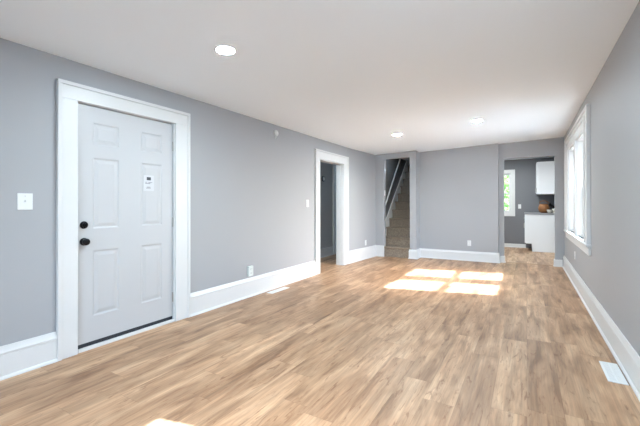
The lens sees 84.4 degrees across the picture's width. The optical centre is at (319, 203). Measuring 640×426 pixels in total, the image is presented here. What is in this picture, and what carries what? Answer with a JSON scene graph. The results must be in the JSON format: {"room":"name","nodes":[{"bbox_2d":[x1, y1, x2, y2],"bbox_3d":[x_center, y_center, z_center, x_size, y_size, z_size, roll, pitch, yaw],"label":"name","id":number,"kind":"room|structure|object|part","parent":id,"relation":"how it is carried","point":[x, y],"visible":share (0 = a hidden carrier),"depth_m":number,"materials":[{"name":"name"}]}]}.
{"room":"empty living room","nodes":[
{"label":"empty living room","id":0,"kind":"room"},
{"bbox_2d":[0,38,346,345],"bbox_3d":[-1.567,0.036,3.668,0.140,2.356,8.150,0,0,30],"label":"wall","id":1,"kind":"structure","parent":0,"point":[250,188],"depth_m":3.84,"materials":[{"name":"paint"}]},
{"bbox_2d":[17,193,32,209],"bbox_3d":[-2.129,-0.015,2.550,0.020,0.120,0.092,0,0,30],"label":"light switch","id":2,"kind":"object","parent":1,"relation":"attached to","point":[24,200],"visible":1,"depth_m":2.55,"materials":[{"name":"white plastic"}]},
{"bbox_2d":[0,332,57,380],"bbox_3d":[-2.786,1.095,1.408,0.033,0.225,3.022,0,0,30],"label":"baseboard","id":3,"kind":"structure","parent":1,"relation":"attached to","point":[23,356],"depth_m":2.55,"materials":[{"name":"white paint"}]},
{"bbox_2d":[56,78,189,360],"bbox_3d":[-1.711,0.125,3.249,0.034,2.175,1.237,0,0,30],"label":"trim","id":4,"kind":"structure","parent":1,"relation":"attached to","point":[68,93],"depth_m":2.82,"materials":[{"name":"white paint"}]},
{"bbox_2d":[78,103,174,352],"bbox_3d":[-1.764,0.198,3.266,0.144,2.029,0.907,0,0,30],"label":"door","id":5,"kind":"structure","parent":1,"relation":"in","point":[125,230],"depth_m":3.18,"materials":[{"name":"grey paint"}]},
{"bbox_2d":[143,175,153,190],"bbox_3d":[-1.657,-0.197,3.414,0.002,0.150,0.110,0,0,30],"label":"notice","id":6,"kind":"object","parent":5,"relation":"attached to","point":[148,181],"visible":1,"depth_m":3.41,"materials":[{"name":"white paper"}]},
{"bbox_2d":[247,265,252,275],"bbox_3d":[-0.910,0.881,4.614,0.035,0.130,0.085,0,0,30],"label":"wall outlet","id":7,"kind":"object","parent":1,"relation":"attached to","point":[249,268],"visible":1,"depth_m":4.59,"materials":[{"name":"white plastic"}]},
{"bbox_2d":[190,260,315,316],"bbox_3d":[-0.737,1.094,4.911,0.033,0.245,2.614,0,0,30],"label":"baseboard","id":8,"kind":"structure","parent":1,"relation":"attached to","point":[202,301],"depth_m":4.54,"materials":[{"name":"white paint"}]},
{"bbox_2d":[315,149,348,274],"bbox_3d":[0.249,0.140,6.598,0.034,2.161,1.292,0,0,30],"label":"trim","id":9,"kind":"structure","parent":1,"relation":"attached to","point":[319,154],"depth_m":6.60,"materials":[{"name":"white paint"}]},
{"bbox_2d":[336,165,336,264],"bbox_3d":[0.089,0.158,6.670,0.034,2.126,1.182,0,0,30],"label":"trim","id":10,"kind":"structure","parent":1,"relation":"attached to","point":[336,165],"depth_m":7.07,"materials":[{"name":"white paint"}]},
{"bbox_2d":[0,0,638,154],"bbox_3d":[0.559,-1.277,3.413,4.075,0.273,10.150,0,0,30],"label":"ceiling","id":11,"kind":"structure","parent":0,"point":[352,74],"depth_m":2.89,"materials":[{"name":"paint"}]},
{"bbox_2d":[214,45,235,54],"bbox_3d":[-0.730,-1.185,2.728,0.163,0.014,0.164,0,0,26],"label":"recessed light","id":12,"kind":"object","parent":11,"relation":"in","point":[221,49],"visible":1,"depth_m":2.71,"materials":[{"name":"white plastic"}]},
{"bbox_2d":[0,247,639,425],"bbox_3d":[1.001,1.275,4.972,5.300,0.120,13.300,0,0,30],"label":"floor","id":13,"kind":"structure","parent":0,"point":[377,340],"depth_m":2.69,"materials":[{"name":"brown wood"}]},
{"bbox_2d":[267,287,288,293],"bbox_3d":[-0.583,1.214,4.947,0.095,0.006,0.400,0,0,31],"label":"floor vent","id":14,"kind":"object","parent":13,"relation":"in","point":[282,288],"visible":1,"depth_m":4.92,"materials":[{"name":"white plastic"}]},
{"bbox_2d":[384,161,409,257],"bbox_3d":[2.559,-0.445,9.505,0.780,3.345,3.439,0,0,30],"label":"staircase","id":15,"kind":"structure","parent":13,"relation":"on","point":[398,216],"depth_m":8.71,"materials":[{"name":"carpet"}]},
{"bbox_2d":[524,214,554,252],"bbox_3d":[5.753,0.751,9.244,0.720,0.945,0.770,0,0,30],"label":"base cabinet","id":16,"kind":"object","parent":13,"relation":"on","point":[539,229],"visible":0.89,"depth_m":8.91,"materials":[{"name":"white wood"}]},
{"bbox_2d":[524,212,554,214],"bbox_3d":[5.753,0.258,9.233,0.705,0.040,0.800,0,0,30],"label":"countertop","id":17,"kind":"structure","parent":16,"relation":"on","point":[532,213],"depth_m":8.92,"materials":[{"name":"grey stone"}]},
{"bbox_2d":[538,200,549,212],"bbox_3d":[5.761,0.078,9.084,0.250,0.319,0.250,0,0,30],"label":"basket","id":18,"kind":"object","parent":17,"relation":"on","point":[542,208],"visible":0.98,"depth_m":9.01,"materials":[{"name":"brown wicker"}]},
{"bbox_2d":[538,204,549,212],"bbox_3d":[5.761,0.124,9.084,0.250,0.228,0.250,0,0,30],"label":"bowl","id":19,"kind":"object","parent":18,"relation":"on","point":[542,208],"depth_m":9.00,"materials":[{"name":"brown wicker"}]},
{"bbox_2d":[547,202,554,212],"bbox_3d":[6.013,0.099,9.249,0.257,0.278,0.224,0,0,30],"label":"kettle","id":20,"kind":"object","parent":17,"relation":"on","point":[551,206],"visible":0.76,"depth_m":9.16,"materials":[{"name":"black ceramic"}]},
{"bbox_2d":[599,361,628,384],"bbox_3d":[2.088,1.203,2.517,0.108,0.006,0.355,0,0,30],"label":"floor vent","id":21,"kind":"object","parent":13,"relation":"in","point":[613,373],"visible":1,"depth_m":2.49,"materials":[{"name":"white plastic"}]},
{"bbox_2d":[602,362,624,382],"bbox_3d":[2.088,1.202,2.517,0.076,0.005,0.323,0,0,30],"label":"grille","id":22,"kind":"object","parent":21,"relation":"attached to","point":[613,373],"depth_m":2.51,"materials":[{"name":"white plastic"}]},
{"bbox_2d":[320,162,335,248],"bbox_3d":[-0.399,0.044,7.417,0.120,2.360,5.600,0,0,30],"label":"wall","id":23,"kind":"structure","parent":0,"point":[326,169],"depth_m":8.24,"materials":[{"name":"paint"}]},
{"bbox_2d":[320,246,333,257],"bbox_3d":[-0.718,1.122,6.722,0.026,0.200,4.084,0,0,30],"label":"baseboard","id":24,"kind":"structure","parent":23,"relation":"attached to","point":[328,251],"depth_m":8.20,"materials":[{"name":"white paint"}]},
{"bbox_2d":[333,165,335,254],"bbox_3d":[0.570,0.155,8.912,0.042,2.146,0.992,0,0,30],"label":"trim","id":25,"kind":"structure","parent":23,"relation":"attached to","point":[334,166],"depth_m":8.49,"materials":[{"name":"white paint"}]},
{"bbox_2d":[347,148,374,250],"bbox_3d":[0.864,0.044,7.738,0.140,2.359,1.342,0,0,34],"label":"wall","id":26,"kind":"structure","parent":0,"point":[361,164],"depth_m":7.67,"materials":[{"name":"paint"}]},
{"bbox_2d":[349,245,383,263],"bbox_3d":[1.021,1.096,7.653,0.212,0.255,1.330,0,0,34],"label":"baseboard","id":27,"kind":"structure","parent":26,"relation":"attached to","point":[360,254],"depth_m":7.78,"materials":[{"name":"white paint"}]},
{"bbox_2d":[386,159,405,216],"bbox_3d":[2.374,-1.270,10.084,0.120,5.000,4.000,0,0,30],"label":"wall","id":28,"kind":"structure","parent":0,"point":[391,164],"depth_m":9.04,"materials":[{"name":"paint"}]},
{"bbox_2d":[386,158,400,203],"bbox_3d":[2.035,-0.949,9.333,0.051,2.430,2.267,0,0,30],"label":"handrail","id":29,"kind":"object","parent":28,"relation":"attached to","point":[400,158],"visible":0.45,"depth_m":9.00,"materials":[{"name":"white paint"}]},
{"bbox_2d":[375,150,417,255],"bbox_3d":[1.676,0.027,8.102,1.090,2.394,0.120,0,0,30],"label":"wall","id":30,"kind":"structure","parent":0,"point":[380,160],"depth_m":8.15,"materials":[{"name":"paint"}]},
{"bbox_2d":[417,151,419,248],"bbox_3d":[2.210,0.027,8.034,0.100,2.393,0.300,0,0,30],"label":"wall","id":31,"kind":"structure","parent":0,"point":[418,153],"depth_m":7.96,"materials":[{"name":"paint"}]},
{"bbox_2d":[420,143,498,252],"bbox_3d":[3.017,-0.006,7.730,1.600,2.455,0.190,0,0,30],"label":"wall","id":32,"kind":"structure","parent":0,"point":[459,187],"depth_m":7.61,"materials":[{"name":"paint"}]},
{"bbox_2d":[408,248,499,262],"bbox_3d":[2.843,1.119,7.565,1.830,0.205,0.354,0,0,27],"label":"baseboard","id":33,"kind":"structure","parent":32,"relation":"attached to","point":[488,257],"depth_m":7.64,"materials":[{"name":"white paint"}]},
{"bbox_2d":[401,156,553,161],"bbox_3d":[4.036,-1.295,9.083,4.200,0.120,3.150,0,0,30],"label":"ceiling","id":34,"kind":"structure","parent":0,"point":[405,159],"depth_m":9.67,"materials":[{"name":"paint"}]},
{"bbox_2d":[504,157,554,247],"bbox_3d":[4.788,-0.002,10.361,4.200,2.460,0.120,0,0,30],"label":"wall","id":35,"kind":"structure","parent":0,"point":[525,169],"depth_m":9.80,"materials":[{"name":"paint"}]},
{"bbox_2d":[504,169,514,215],"bbox_3d":[5.183,-0.298,10.092,0.695,1.310,0.105,0,0,30],"label":"window","id":36,"kind":"structure","parent":35,"relation":"in","point":[511,212],"depth_m":9.92,"materials":[{"name":"white paint"}]},
{"bbox_3d":[5.199,-0.298,10.120,0.475,1.090,0.040,0,0,30],"label":"frame","id":37,"kind":"part","parent":36,"relation":"part of","materials":[{"name":"white paint"}]},
{"bbox_2d":[504,243,525,247],"bbox_3d":[4.838,1.177,10.243,1.960,0.100,0.026,0,0,30],"label":"baseboard","id":38,"kind":"structure","parent":35,"relation":"attached to","point":[505,244],"depth_m":9.87,"materials":[{"name":"white paint"}]},
{"bbox_2d":[498,137,563,259],"bbox_3d":[4.293,-0.034,7.047,1.294,2.503,0.100,0,0,30],"label":"wall","id":39,"kind":"structure","parent":0,"point":[554,147],"depth_m":6.92,"materials":[{"name":"paint"}]},
{"bbox_2d":[553,259,562,266],"bbox_3d":[4.611,1.149,6.843,0.144,0.135,0.126,0,0,30],"label":"baseboard","id":40,"kind":"structure","parent":39,"relation":"attached to","point":[557,263],"depth_m":6.79,"materials":[{"name":"white paint"}]},
{"bbox_2d":[564,0,639,355],"bbox_3d":[2.253,-0.043,2.447,0.170,2.497,9.900,0,0,30],"label":"wall","id":41,"kind":"structure","parent":0,"point":[611,272],"depth_m":2.82,"materials":[{"name":"paint"}]},
{"bbox_2d":[569,146,573,231],"bbox_3d":[4.066,-0.222,5.517,0.200,1.370,0.870,0,0,30],"label":"window","id":42,"kind":"structure","parent":41,"relation":"in","point":[571,170],"depth_m":5.91,"materials":[{"name":"glass"}]},
{"bbox_2d":[564,103,590,255],"bbox_3d":[3.724,-0.265,5.121,0.110,1.715,2.760,0,0,30],"label":"trim","id":43,"kind":"structure","parent":41,"relation":"attached to","point":[582,124],"depth_m":4.32,"materials":[{"name":"white paint"}]},
{"bbox_3d":[3.725,0.477,5.119,0.110,0.030,2.760,0,0,30],"label":"window stool","id":44,"kind":"part","parent":43,"relation":"part of","materials":[{"name":"white paint"}]},
{"bbox_2d":[577,133,582,237],"bbox_3d":[3.541,-0.224,4.620,0.200,1.370,0.850,0,0,30],"label":"window","id":45,"kind":"structure","parent":41,"relation":"in","point":[580,139],"depth_m":5.00,"materials":[{"name":"glass"}]},
{"bbox_2d":[563,256,639,401],"bbox_3d":[2.166,1.093,2.495,0.033,0.225,9.900,0,0,30],"label":"baseboard","id":46,"kind":"structure","parent":41,"relation":"attached to","point":[627,358],"depth_m":2.95,"materials":[{"name":"white paint"}]},
{"bbox_3d":[5.571,-0.010,8.095,0.120,2.460,3.000,0,0,30],"label":"wall","id":47,"kind":"structure","parent":0,"visible":0},
{"bbox_2d":[535,161,554,194],"bbox_3d":[5.868,-0.647,9.185,0.455,0.820,0.780,0,0,30],"label":"upper cabinet","id":48,"kind":"object","parent":47,"relation":"attached to","point":[544,170],"visible":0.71,"depth_m":8.88,"materials":[{"name":"white wood"}]},
{"bbox_3d":[5.602,-0.647,9.115,0.022,0.810,0.380,0,0,30],"label":"door","id":49,"kind":"part","parent":48,"relation":"part of","materials":[{"name":"white wood"}]},
{"label":"outside","id":50,"kind":"structure","parent":0,"visible":0},
{"bbox_3d":[13.472,1.883,7.174,44.000,0.150,54.000,0,0,30],"label":"ground","id":51,"kind":"structure","parent":50,"visible":0},
{"bbox_2d":[504,175,508,209],"bbox_3d":[6.708,-1.014,14.049,3.326,5.710,3.257,0,0,30],"label":"tree","id":52,"kind":"object","parent":51,"relation":"on","point":[506,186],"visible":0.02,"depth_m":13.20,"materials":[{"name":"green plant"}]}
]}

